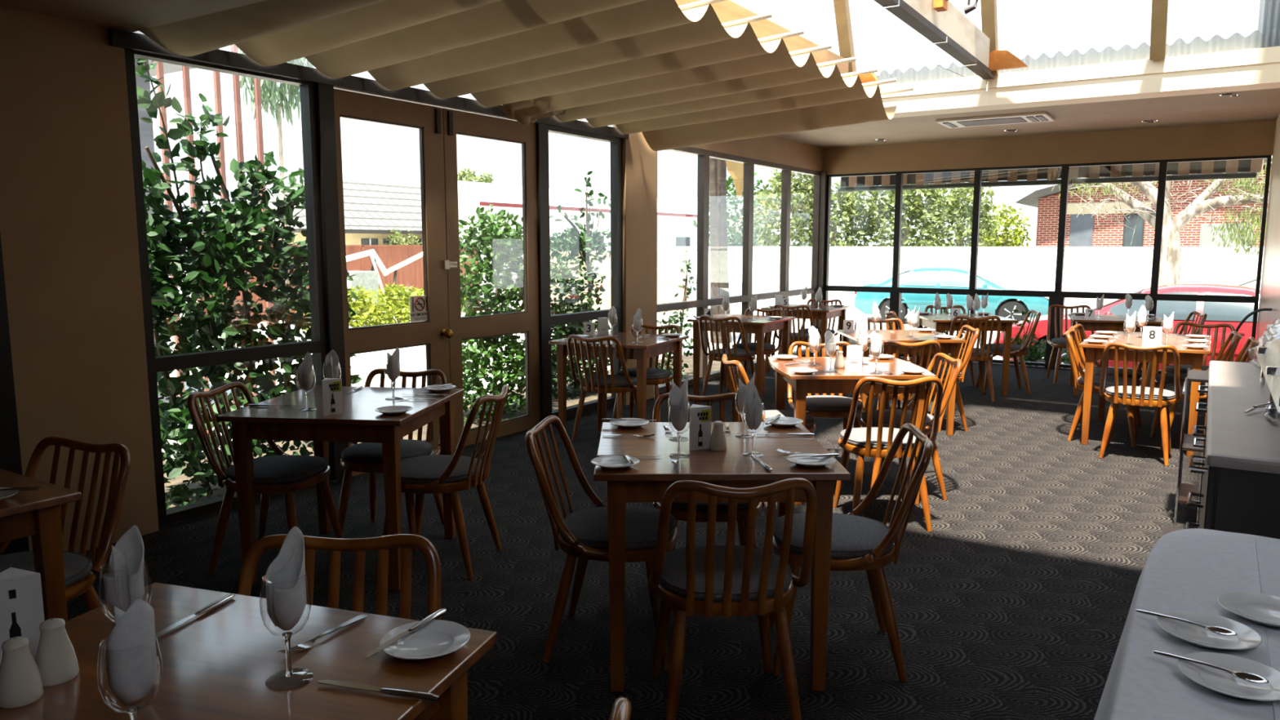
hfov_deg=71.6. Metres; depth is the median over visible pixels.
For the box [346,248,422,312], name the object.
frame
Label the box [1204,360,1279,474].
countertop
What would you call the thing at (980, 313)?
plate
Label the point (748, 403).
bowl
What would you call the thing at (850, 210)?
tree
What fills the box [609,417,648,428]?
plate
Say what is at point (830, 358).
wine glass
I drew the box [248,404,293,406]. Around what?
table knife
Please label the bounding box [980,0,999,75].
rafter
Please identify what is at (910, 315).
wine glass
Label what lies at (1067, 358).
shrub
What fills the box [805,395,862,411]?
seat cushion
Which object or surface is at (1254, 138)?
wall
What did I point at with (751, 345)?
seat cushion
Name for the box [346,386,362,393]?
table knife
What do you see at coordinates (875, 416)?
seat cushion
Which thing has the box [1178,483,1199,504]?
shelf
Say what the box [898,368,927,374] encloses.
plate
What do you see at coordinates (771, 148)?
wall
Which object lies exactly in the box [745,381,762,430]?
napkin
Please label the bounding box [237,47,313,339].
tree
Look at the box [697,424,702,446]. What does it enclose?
bottle
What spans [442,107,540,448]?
door
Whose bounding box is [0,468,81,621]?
dining table
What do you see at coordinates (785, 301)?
table number
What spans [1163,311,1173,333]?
napkin
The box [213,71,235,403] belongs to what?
post
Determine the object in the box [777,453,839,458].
table knife
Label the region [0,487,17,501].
plate
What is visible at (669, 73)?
blind
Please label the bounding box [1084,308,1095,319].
table number
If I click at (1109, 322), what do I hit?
dining table
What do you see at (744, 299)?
window
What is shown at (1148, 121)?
recessed light
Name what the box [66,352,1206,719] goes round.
floor
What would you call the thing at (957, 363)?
dining chair
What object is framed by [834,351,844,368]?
salt shaker
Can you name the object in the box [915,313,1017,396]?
dining table
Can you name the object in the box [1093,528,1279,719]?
tablecloth
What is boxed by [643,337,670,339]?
table knife
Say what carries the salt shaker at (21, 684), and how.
on the dining table at (217, 664)
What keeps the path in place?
on the ground
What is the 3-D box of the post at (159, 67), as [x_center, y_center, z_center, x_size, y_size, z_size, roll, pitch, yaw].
[-4.271,-1.315,8.056,0.040,4.350,0.044,5,9,32]
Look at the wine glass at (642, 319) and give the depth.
6.51 m
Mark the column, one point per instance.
(639, 161)
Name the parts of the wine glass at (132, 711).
stem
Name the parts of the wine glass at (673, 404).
stem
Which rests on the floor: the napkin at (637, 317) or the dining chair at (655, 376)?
the dining chair at (655, 376)
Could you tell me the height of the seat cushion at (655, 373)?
0.048 m
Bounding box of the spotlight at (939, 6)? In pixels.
[933,0,977,13]
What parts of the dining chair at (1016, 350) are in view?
leg, leg, seat frame, leg, leg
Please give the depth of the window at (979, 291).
10.71 m
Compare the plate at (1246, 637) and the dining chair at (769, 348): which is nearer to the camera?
the plate at (1246, 637)
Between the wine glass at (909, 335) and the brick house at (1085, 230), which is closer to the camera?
the wine glass at (909, 335)
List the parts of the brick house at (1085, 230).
door, pane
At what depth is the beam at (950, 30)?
6.17 m
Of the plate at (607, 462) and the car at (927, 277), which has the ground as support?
the car at (927, 277)
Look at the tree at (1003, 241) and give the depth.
34.66 m
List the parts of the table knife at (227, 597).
blade, handle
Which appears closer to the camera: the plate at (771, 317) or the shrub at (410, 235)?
the plate at (771, 317)
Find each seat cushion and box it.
[0,551,92,587]
[224,454,328,484]
[341,439,432,463]
[400,454,484,484]
[560,506,675,550]
[582,374,636,387]
[616,367,671,379]
[659,546,791,601]
[660,502,759,511]
[711,348,755,357]
[731,342,775,350]
[744,409,814,427]
[773,513,894,558]
[791,332,808,339]
[800,328,835,334]
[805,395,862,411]
[840,426,915,448]
[861,408,933,427]
[921,366,961,377]
[960,347,991,355]
[980,343,1026,351]
[1051,337,1084,344]
[1077,375,1140,387]
[1084,367,1142,378]
[1105,386,1175,400]
[1155,373,1186,382]
[1165,364,1208,373]
[1165,381,1207,395]
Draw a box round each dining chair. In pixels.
[0,436,130,611]
[186,382,342,574]
[235,533,441,620]
[337,368,447,551]
[382,384,508,580]
[524,415,677,671]
[566,334,637,441]
[608,696,631,719]
[612,324,679,422]
[648,477,817,719]
[652,392,764,549]
[698,315,756,395]
[722,354,815,433]
[726,307,784,393]
[768,422,933,682]
[773,304,819,376]
[787,341,865,477]
[795,298,841,356]
[832,376,942,531]
[853,352,962,500]
[854,318,911,408]
[860,340,940,436]
[884,309,933,386]
[901,324,979,431]
[924,305,974,386]
[942,315,1000,401]
[975,309,1041,395]
[1045,304,1093,383]
[1063,328,1140,447]
[1069,324,1142,426]
[1098,342,1180,465]
[1136,311,1207,386]
[1150,330,1242,437]
[1158,321,1235,423]
[1160,337,1258,450]
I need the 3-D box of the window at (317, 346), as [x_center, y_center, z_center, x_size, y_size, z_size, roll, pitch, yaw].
[-2.213,-0.396,4.873,0.080,2.400,1.090,5,9,32]
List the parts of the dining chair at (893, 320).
leg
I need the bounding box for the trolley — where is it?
[1173,368,1208,528]
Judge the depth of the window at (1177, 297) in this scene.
9.55 m
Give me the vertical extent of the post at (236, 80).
4.350 m
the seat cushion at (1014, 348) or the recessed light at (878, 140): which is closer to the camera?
the seat cushion at (1014, 348)
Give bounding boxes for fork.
[278,613,366,653]
[393,396,435,399]
[602,433,654,437]
[662,423,672,432]
[671,453,679,471]
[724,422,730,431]
[777,360,810,362]
[777,448,835,457]
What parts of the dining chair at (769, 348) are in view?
leg, leg, seat frame, leg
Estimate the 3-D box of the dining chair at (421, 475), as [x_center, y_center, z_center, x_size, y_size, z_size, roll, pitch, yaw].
[-0.874,0.533,4.052,0.541,0.813,0.488,1,7,10]
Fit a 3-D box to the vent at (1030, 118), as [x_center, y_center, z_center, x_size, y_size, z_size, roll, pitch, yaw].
[3.921,-2.406,8.857,0.060,0.012,0.400,5,9,32]
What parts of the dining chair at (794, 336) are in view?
leg, seat frame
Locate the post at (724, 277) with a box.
[709,157,731,343]
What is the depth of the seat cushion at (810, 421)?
5.18 m
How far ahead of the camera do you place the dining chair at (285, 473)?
3.96 m
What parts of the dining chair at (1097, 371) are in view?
leg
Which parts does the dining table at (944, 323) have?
leg, leg, leg, leg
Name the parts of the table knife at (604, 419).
handle, blade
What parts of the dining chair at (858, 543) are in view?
leg, leg, seat frame, leg, leg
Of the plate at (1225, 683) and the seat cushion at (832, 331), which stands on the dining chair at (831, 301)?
the seat cushion at (832, 331)
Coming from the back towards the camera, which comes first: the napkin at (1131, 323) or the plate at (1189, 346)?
the napkin at (1131, 323)
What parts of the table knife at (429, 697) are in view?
blade, handle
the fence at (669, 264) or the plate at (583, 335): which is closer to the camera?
the plate at (583, 335)
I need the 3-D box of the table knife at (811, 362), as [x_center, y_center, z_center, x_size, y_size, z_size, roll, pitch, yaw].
[0.962,0.022,5.299,0.216,0.010,0.018,-3,8,-21]
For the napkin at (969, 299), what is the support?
in the wine glass
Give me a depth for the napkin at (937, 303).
8.69 m
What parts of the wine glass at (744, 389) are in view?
stem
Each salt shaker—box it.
[0,636,44,708]
[35,617,79,686]
[709,420,726,450]
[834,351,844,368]
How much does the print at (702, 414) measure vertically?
0.026 m
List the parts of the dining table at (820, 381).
leg, leg, leg, leg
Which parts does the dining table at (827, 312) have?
leg, leg, leg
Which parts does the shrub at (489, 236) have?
stem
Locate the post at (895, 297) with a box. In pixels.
[888,291,902,355]
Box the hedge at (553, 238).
[493,226,595,269]
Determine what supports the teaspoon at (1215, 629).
on the plate at (1246, 637)
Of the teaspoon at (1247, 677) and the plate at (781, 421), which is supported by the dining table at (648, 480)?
the plate at (781, 421)
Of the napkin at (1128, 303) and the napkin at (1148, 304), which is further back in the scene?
the napkin at (1128, 303)
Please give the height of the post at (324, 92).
2.400 m
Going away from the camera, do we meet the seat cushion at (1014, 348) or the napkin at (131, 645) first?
the napkin at (131, 645)
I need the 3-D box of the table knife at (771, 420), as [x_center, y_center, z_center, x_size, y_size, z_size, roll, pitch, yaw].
[0.531,0.234,3.527,0.018,0.010,0.216,3,8,22]
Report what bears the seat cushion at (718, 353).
on the dining chair at (740, 355)
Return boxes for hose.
[1235,307,1271,332]
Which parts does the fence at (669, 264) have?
rail, post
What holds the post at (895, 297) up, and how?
on the floor
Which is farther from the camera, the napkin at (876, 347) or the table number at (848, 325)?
the table number at (848, 325)
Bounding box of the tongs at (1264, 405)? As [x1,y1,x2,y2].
[1244,401,1276,413]
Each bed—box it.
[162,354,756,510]
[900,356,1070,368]
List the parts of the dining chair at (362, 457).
leg, leg, seat frame, leg, leg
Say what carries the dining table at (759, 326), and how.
on the floor
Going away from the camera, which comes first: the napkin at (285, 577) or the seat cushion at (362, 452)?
the napkin at (285, 577)
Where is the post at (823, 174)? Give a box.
[809,170,826,353]
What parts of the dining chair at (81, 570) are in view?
seat frame, leg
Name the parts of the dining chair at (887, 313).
seat frame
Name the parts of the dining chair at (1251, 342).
leg, seat frame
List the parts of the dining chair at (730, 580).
leg, leg, seat frame, leg, leg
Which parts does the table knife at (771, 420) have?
handle, blade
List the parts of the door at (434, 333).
knob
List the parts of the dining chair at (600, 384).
leg, leg, seat frame, leg, leg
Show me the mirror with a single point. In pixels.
(984, 286)
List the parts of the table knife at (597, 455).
handle, blade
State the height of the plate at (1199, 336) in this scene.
0.018 m
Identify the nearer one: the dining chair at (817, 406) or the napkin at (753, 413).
the napkin at (753, 413)
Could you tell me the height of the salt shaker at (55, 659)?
0.100 m
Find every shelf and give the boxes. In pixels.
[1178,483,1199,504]
[1182,434,1203,452]
[1186,369,1208,382]
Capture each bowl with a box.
[97,560,151,622]
[259,572,311,636]
[296,368,315,392]
[668,402,691,433]
[734,388,746,416]
[742,401,764,432]
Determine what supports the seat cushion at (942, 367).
on the dining chair at (971, 346)
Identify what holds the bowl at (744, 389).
on the wine glass at (744, 389)
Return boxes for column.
[622,132,657,404]
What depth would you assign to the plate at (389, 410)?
3.79 m
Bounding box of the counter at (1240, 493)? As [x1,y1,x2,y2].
[1185,360,1279,538]
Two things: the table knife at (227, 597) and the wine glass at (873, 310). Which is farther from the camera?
the wine glass at (873, 310)
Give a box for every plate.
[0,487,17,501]
[374,405,413,414]
[379,619,470,659]
[423,384,456,391]
[577,334,589,337]
[591,455,639,470]
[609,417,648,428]
[662,333,682,337]
[763,416,803,426]
[766,316,782,319]
[772,355,797,359]
[786,453,835,467]
[789,368,817,374]
[831,304,844,306]
[868,354,894,359]
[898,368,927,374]
[915,328,935,332]
[919,311,931,314]
[933,335,955,338]
[975,312,991,315]
[1071,312,1084,315]
[1084,339,1106,343]
[1089,334,1112,338]
[1095,330,1117,334]
[1155,610,1262,650]
[1177,652,1279,701]
[1182,344,1208,349]
[1184,338,1208,342]
[1185,334,1208,338]
[1217,591,1279,627]
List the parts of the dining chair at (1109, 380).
leg, leg, seat frame, leg, leg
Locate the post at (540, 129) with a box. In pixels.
[532,123,550,426]
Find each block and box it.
[858,72,878,83]
[988,49,1027,71]
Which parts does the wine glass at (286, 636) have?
stem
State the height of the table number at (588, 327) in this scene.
0.100 m
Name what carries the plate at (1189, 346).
on the dining table at (1194, 357)
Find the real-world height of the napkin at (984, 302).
0.155 m
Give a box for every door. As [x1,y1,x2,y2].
[333,88,457,476]
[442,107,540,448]
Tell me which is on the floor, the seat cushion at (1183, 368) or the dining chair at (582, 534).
the dining chair at (582, 534)
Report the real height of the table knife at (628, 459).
0.010 m
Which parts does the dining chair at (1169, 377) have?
leg, leg, seat frame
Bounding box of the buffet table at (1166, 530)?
[1160,525,1182,537]
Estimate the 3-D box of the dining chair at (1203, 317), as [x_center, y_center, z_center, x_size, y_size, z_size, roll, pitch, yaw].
[5.207,-0.068,8.715,0.541,0.813,0.488,2,8,15]
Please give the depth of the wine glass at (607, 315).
6.99 m
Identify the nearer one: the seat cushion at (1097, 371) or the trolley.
the trolley
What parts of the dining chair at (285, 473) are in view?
leg, leg, seat frame, leg, leg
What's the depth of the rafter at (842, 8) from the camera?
7.78 m
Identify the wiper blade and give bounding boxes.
[1234,275,1262,285]
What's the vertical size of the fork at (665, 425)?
0.010 m
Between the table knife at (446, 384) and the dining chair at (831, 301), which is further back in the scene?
the dining chair at (831, 301)
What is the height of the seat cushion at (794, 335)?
0.048 m
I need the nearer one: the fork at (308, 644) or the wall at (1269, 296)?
the fork at (308, 644)
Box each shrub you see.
[133,31,362,509]
[295,285,379,334]
[351,281,423,325]
[400,286,468,319]
[458,204,525,424]
[516,170,611,398]
[657,258,696,381]
[922,309,964,338]
[1009,308,1045,366]
[1061,350,1100,368]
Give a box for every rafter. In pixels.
[833,0,856,72]
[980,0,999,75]
[1149,0,1168,60]
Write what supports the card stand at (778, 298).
on the dining table at (827, 312)
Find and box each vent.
[942,122,957,127]
[1026,115,1039,122]
[1035,115,1048,121]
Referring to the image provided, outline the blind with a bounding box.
[134,0,913,151]
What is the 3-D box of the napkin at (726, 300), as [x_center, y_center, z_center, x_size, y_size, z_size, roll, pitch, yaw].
[0.823,-0.550,8.529,0.062,0.146,0.067,-3,8,-20]
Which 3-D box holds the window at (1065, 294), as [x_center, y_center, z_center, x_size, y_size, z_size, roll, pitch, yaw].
[5.352,-1.065,10.177,0.980,2.370,0.080,5,9,32]
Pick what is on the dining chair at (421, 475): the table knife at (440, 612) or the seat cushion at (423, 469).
the seat cushion at (423, 469)
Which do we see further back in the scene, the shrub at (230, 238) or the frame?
the frame
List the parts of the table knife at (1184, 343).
handle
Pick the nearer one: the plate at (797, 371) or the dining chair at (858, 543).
the dining chair at (858, 543)
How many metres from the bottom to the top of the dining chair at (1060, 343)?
0.813 m
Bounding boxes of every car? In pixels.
[854,266,1048,324]
[993,283,1260,369]
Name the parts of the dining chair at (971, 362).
leg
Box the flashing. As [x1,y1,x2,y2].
[872,27,1279,85]
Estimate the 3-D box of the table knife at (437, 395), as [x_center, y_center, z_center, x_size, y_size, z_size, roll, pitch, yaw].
[-1.019,0.165,4.191,0.216,0.010,0.018,1,7,10]
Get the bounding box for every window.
[124,48,333,526]
[546,124,622,417]
[656,146,706,393]
[705,150,752,380]
[748,159,789,369]
[786,165,820,355]
[823,171,898,354]
[894,168,977,358]
[969,164,1065,366]
[1057,160,1163,372]
[1152,155,1271,373]
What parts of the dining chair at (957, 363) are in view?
leg, seat frame, leg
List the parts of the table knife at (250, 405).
handle, blade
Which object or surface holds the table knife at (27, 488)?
on the plate at (3, 495)
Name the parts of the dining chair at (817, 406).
seat frame, leg, leg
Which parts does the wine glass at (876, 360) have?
stem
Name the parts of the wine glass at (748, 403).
stem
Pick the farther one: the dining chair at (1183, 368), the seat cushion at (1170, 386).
the dining chair at (1183, 368)
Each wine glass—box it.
[96,634,163,719]
[97,560,151,673]
[259,572,313,686]
[296,368,316,411]
[323,361,341,378]
[383,360,401,399]
[607,315,617,336]
[631,319,642,342]
[667,391,688,438]
[668,402,691,455]
[734,388,751,436]
[742,401,764,455]
[807,335,821,366]
[823,340,838,373]
[856,334,869,364]
[869,341,884,374]
[870,310,880,332]
[905,314,913,337]
[909,315,919,339]
[1123,319,1135,344]
[1135,314,1147,337]
[1160,320,1173,345]
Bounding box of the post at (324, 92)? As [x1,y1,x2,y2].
[315,83,348,484]
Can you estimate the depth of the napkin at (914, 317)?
6.73 m
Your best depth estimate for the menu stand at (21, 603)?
1.51 m
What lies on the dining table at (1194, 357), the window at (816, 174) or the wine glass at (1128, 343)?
the wine glass at (1128, 343)
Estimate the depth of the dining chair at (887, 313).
8.77 m
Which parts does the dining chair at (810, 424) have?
seat frame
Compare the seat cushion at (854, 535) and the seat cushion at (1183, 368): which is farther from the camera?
the seat cushion at (1183, 368)
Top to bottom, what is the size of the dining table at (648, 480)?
0.745 m
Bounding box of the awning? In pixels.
[837,159,1263,191]
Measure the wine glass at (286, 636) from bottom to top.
0.178 m
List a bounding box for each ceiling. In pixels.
[0,0,265,32]
[773,88,1279,148]
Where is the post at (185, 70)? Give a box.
[182,66,209,436]
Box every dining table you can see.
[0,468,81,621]
[0,582,497,719]
[216,386,463,591]
[548,331,688,438]
[594,422,849,692]
[687,313,795,400]
[760,303,850,372]
[768,356,936,505]
[835,329,966,435]
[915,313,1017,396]
[1068,313,1163,395]
[1079,330,1211,456]
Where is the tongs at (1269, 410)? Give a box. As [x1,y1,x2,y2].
[1265,404,1276,422]
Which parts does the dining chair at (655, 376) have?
leg, leg, leg, seat frame, leg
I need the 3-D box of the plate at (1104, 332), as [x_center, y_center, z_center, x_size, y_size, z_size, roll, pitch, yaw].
[3.748,-0.217,7.131,0.156,0.018,0.156,5,9,32]
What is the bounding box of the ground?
[166,271,1030,359]
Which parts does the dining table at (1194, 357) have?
leg, leg, leg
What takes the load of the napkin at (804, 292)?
in the wine glass
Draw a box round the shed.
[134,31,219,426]
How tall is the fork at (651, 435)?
0.010 m
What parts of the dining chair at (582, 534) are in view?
leg, leg, seat frame, leg, leg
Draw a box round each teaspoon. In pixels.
[1135,608,1237,635]
[1153,650,1268,684]
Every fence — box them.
[203,244,479,321]
[550,249,688,321]
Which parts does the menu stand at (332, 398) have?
colour panel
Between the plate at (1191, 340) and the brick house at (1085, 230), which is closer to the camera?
the plate at (1191, 340)
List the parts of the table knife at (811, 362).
handle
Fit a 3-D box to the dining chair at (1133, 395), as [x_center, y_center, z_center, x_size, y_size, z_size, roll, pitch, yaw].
[3.428,0.270,6.094,0.488,0.813,0.541,5,9,32]
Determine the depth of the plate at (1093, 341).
6.47 m
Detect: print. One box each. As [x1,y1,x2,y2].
[8,589,16,599]
[328,383,338,390]
[697,412,708,420]
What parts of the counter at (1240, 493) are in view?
handle, handle, handle, handle, handle, handle, handle, drawer, handle, drawer, handle, drawer, drawer, drawer, drawer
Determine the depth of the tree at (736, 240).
35.88 m
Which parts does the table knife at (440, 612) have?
blade, handle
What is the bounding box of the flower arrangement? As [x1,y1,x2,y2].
[1247,317,1279,368]
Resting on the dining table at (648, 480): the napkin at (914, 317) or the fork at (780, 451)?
the fork at (780, 451)
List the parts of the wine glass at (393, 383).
stem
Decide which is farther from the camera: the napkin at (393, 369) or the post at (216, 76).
the post at (216, 76)
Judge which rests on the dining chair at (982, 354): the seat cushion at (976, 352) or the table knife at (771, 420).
the seat cushion at (976, 352)
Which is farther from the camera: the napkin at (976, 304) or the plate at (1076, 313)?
the plate at (1076, 313)
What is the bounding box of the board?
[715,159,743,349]
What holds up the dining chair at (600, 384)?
on the floor
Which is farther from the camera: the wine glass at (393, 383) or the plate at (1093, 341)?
the plate at (1093, 341)
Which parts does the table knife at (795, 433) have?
blade, handle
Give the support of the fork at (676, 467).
on the dining table at (648, 480)
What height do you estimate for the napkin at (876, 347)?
0.146 m
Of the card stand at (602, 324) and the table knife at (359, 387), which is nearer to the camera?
the table knife at (359, 387)
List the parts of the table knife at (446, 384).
handle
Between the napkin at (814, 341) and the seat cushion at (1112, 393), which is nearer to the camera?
the napkin at (814, 341)
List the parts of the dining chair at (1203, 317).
leg, leg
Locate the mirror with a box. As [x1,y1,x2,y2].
[982,284,987,288]
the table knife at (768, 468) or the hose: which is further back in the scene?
the hose
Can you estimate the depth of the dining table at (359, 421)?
3.76 m
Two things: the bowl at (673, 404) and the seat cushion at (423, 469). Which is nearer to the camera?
the bowl at (673, 404)
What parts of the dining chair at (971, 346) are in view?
seat frame, leg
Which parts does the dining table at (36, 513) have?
leg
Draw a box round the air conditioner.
[935,111,1054,128]
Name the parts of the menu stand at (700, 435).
colour panel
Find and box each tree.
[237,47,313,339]
[457,164,494,183]
[693,171,777,246]
[752,168,813,246]
[771,174,893,246]
[862,182,956,246]
[918,181,1000,246]
[979,200,1031,246]
[1051,159,1271,285]
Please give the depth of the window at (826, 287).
11.78 m
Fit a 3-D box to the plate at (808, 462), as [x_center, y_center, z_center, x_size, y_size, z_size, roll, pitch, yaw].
[0.555,0.330,2.885,0.156,0.018,0.156,0,7,-1]
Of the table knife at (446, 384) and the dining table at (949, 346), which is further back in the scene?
the dining table at (949, 346)
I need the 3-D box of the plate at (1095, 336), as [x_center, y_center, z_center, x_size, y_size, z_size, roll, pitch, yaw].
[3.532,-0.174,6.797,0.156,0.018,0.156,5,9,32]
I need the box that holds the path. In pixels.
[161,303,907,460]
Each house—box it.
[187,179,422,244]
[457,180,798,288]
[1015,158,1271,246]
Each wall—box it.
[0,5,159,555]
[612,124,823,171]
[671,246,1264,312]
[822,120,1275,174]
[1253,113,1279,361]
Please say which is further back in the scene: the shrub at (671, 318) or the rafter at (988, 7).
the shrub at (671, 318)
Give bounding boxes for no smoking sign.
[409,295,427,321]
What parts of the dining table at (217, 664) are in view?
leg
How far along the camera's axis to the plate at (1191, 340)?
6.51 m
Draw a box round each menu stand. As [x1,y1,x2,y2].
[0,567,44,664]
[321,377,342,416]
[688,404,711,450]
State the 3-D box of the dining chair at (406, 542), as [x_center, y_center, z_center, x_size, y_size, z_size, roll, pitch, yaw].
[-0.659,0.823,1.804,0.488,0.813,0.541,0,7,0]
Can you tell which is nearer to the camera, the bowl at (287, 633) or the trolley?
the bowl at (287, 633)
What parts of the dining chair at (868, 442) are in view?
leg, leg, seat frame, leg, leg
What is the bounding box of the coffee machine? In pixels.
[1255,337,1279,413]
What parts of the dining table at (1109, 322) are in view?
leg, leg, leg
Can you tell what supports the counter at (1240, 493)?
on the floor
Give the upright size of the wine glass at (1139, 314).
0.178 m
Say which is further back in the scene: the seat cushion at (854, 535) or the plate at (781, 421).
the plate at (781, 421)
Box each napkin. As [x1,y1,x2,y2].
[102,524,144,613]
[106,598,157,706]
[265,526,306,631]
[297,351,313,390]
[324,349,338,377]
[386,346,399,380]
[608,306,616,324]
[633,308,641,330]
[668,386,688,431]
[671,373,688,399]
[723,295,728,310]
[737,372,755,413]
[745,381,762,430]
[751,294,757,311]
[801,286,807,299]
[808,325,819,351]
[816,286,821,301]
[824,329,835,356]
[857,322,867,350]
[870,331,881,357]
[871,301,879,321]
[906,306,915,325]
[911,306,919,327]
[934,292,941,309]
[946,293,952,307]
[966,294,973,309]
[973,293,980,310]
[981,292,988,308]
[1096,294,1103,310]
[1124,293,1132,308]
[1125,311,1136,332]
[1137,305,1146,326]
[1145,294,1152,310]
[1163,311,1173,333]
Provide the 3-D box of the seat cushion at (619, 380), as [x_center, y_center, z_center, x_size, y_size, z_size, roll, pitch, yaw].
[-0.228,0.153,6.686,0.426,0.048,0.416,3,8,24]
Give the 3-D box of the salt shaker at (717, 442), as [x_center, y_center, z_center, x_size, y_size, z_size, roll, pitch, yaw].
[0.273,0.261,3.095,0.062,0.100,0.062,0,7,-1]
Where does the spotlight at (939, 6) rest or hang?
attached to the beam at (950, 30)
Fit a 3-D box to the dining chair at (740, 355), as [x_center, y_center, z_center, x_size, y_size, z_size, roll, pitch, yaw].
[0.841,-0.028,8.400,0.488,0.813,0.541,4,8,29]
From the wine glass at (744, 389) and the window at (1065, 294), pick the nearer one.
the wine glass at (744, 389)
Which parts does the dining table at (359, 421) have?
leg, leg, leg, leg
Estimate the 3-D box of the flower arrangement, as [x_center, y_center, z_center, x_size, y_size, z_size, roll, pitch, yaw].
[2.885,-0.073,3.794,0.451,0.269,0.623,3,8,21]
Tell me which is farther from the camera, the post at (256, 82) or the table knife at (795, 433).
the post at (256, 82)
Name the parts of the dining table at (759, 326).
leg, leg, leg, leg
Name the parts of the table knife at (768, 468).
blade, handle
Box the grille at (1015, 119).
[956,116,1027,126]
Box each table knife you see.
[0,486,40,491]
[155,593,235,638]
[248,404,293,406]
[315,680,439,702]
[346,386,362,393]
[365,608,446,658]
[404,394,446,396]
[413,383,452,389]
[596,454,660,457]
[601,417,656,421]
[618,448,634,464]
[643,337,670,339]
[750,453,772,471]
[756,432,814,435]
[764,413,781,424]
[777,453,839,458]
[784,362,816,364]
[876,368,892,374]
[1183,342,1208,345]
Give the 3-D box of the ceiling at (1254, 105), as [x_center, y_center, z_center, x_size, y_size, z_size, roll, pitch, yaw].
[4.987,-2.450,8.408,8.150,0.150,3.250,5,9,32]
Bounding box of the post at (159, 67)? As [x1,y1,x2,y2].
[155,61,186,444]
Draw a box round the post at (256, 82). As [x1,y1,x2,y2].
[253,78,275,385]
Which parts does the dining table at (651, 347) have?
leg, leg, leg, leg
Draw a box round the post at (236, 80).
[231,44,257,395]
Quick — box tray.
[1253,361,1261,368]
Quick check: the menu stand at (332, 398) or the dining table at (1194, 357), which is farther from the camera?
the dining table at (1194, 357)
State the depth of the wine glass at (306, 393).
3.83 m
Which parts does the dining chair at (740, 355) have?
leg, leg, seat frame, leg, leg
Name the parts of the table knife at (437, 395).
handle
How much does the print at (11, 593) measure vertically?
0.015 m
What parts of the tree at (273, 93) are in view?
crown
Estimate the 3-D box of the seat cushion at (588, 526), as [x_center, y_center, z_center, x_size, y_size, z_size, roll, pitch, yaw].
[-0.079,0.599,3.224,0.416,0.048,0.426,1,7,9]
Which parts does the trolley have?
rail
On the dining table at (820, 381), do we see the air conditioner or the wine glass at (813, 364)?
the wine glass at (813, 364)
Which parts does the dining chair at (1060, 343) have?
leg, leg, seat frame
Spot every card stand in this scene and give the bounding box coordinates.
[597,317,608,333]
[774,294,782,304]
[846,344,862,368]
[855,317,867,333]
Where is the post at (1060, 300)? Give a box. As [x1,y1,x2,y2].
[1044,296,1065,368]
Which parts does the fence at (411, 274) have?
rail, post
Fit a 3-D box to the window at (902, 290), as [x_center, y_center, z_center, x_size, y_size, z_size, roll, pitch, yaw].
[3.719,-1.198,11.216,0.960,2.370,0.080,5,9,32]
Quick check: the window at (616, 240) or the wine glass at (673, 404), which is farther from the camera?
the window at (616, 240)
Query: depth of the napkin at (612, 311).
6.97 m
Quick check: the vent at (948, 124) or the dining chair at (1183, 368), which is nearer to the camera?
the dining chair at (1183, 368)
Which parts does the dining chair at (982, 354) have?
seat frame, leg, leg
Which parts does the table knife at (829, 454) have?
blade, handle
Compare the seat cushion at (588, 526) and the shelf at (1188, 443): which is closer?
the seat cushion at (588, 526)
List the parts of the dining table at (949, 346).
leg, leg, leg, leg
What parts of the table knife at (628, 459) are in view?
blade, handle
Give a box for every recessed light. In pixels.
[874,138,888,141]
[1004,129,1019,132]
[1141,120,1158,123]
[1219,93,1241,97]
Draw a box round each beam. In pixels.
[107,28,628,138]
[675,0,848,74]
[874,0,994,91]
[878,45,1279,118]
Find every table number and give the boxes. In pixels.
[583,322,595,335]
[704,308,713,317]
[782,297,789,306]
[842,320,853,332]
[951,307,959,318]
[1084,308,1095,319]
[1142,326,1162,343]
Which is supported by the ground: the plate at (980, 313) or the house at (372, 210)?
the house at (372, 210)
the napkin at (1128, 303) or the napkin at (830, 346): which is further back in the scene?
the napkin at (1128, 303)
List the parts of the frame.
panel, leg, leg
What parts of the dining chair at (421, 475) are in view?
leg, leg, seat frame, leg, leg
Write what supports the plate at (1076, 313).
on the dining table at (1109, 322)
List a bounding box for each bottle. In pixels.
[8,612,21,638]
[330,393,335,412]
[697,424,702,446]
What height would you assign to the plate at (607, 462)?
0.018 m
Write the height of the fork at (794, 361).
0.010 m
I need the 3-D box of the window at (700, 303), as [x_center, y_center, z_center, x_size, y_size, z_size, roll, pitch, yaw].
[0.379,-0.915,8.879,0.080,2.405,1.030,5,9,32]
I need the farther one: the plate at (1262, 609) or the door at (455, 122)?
the door at (455, 122)
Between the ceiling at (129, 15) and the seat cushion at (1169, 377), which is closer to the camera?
the ceiling at (129, 15)
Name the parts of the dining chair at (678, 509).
leg, seat frame, leg, leg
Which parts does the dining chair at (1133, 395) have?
leg, leg, seat frame, leg, leg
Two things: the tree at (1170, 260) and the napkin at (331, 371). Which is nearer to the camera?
the napkin at (331, 371)
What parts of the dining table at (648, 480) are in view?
leg, leg, leg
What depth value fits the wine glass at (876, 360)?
4.93 m
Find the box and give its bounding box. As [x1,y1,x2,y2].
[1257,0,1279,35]
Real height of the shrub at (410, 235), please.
2.664 m
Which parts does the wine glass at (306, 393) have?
stem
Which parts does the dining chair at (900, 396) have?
leg, seat frame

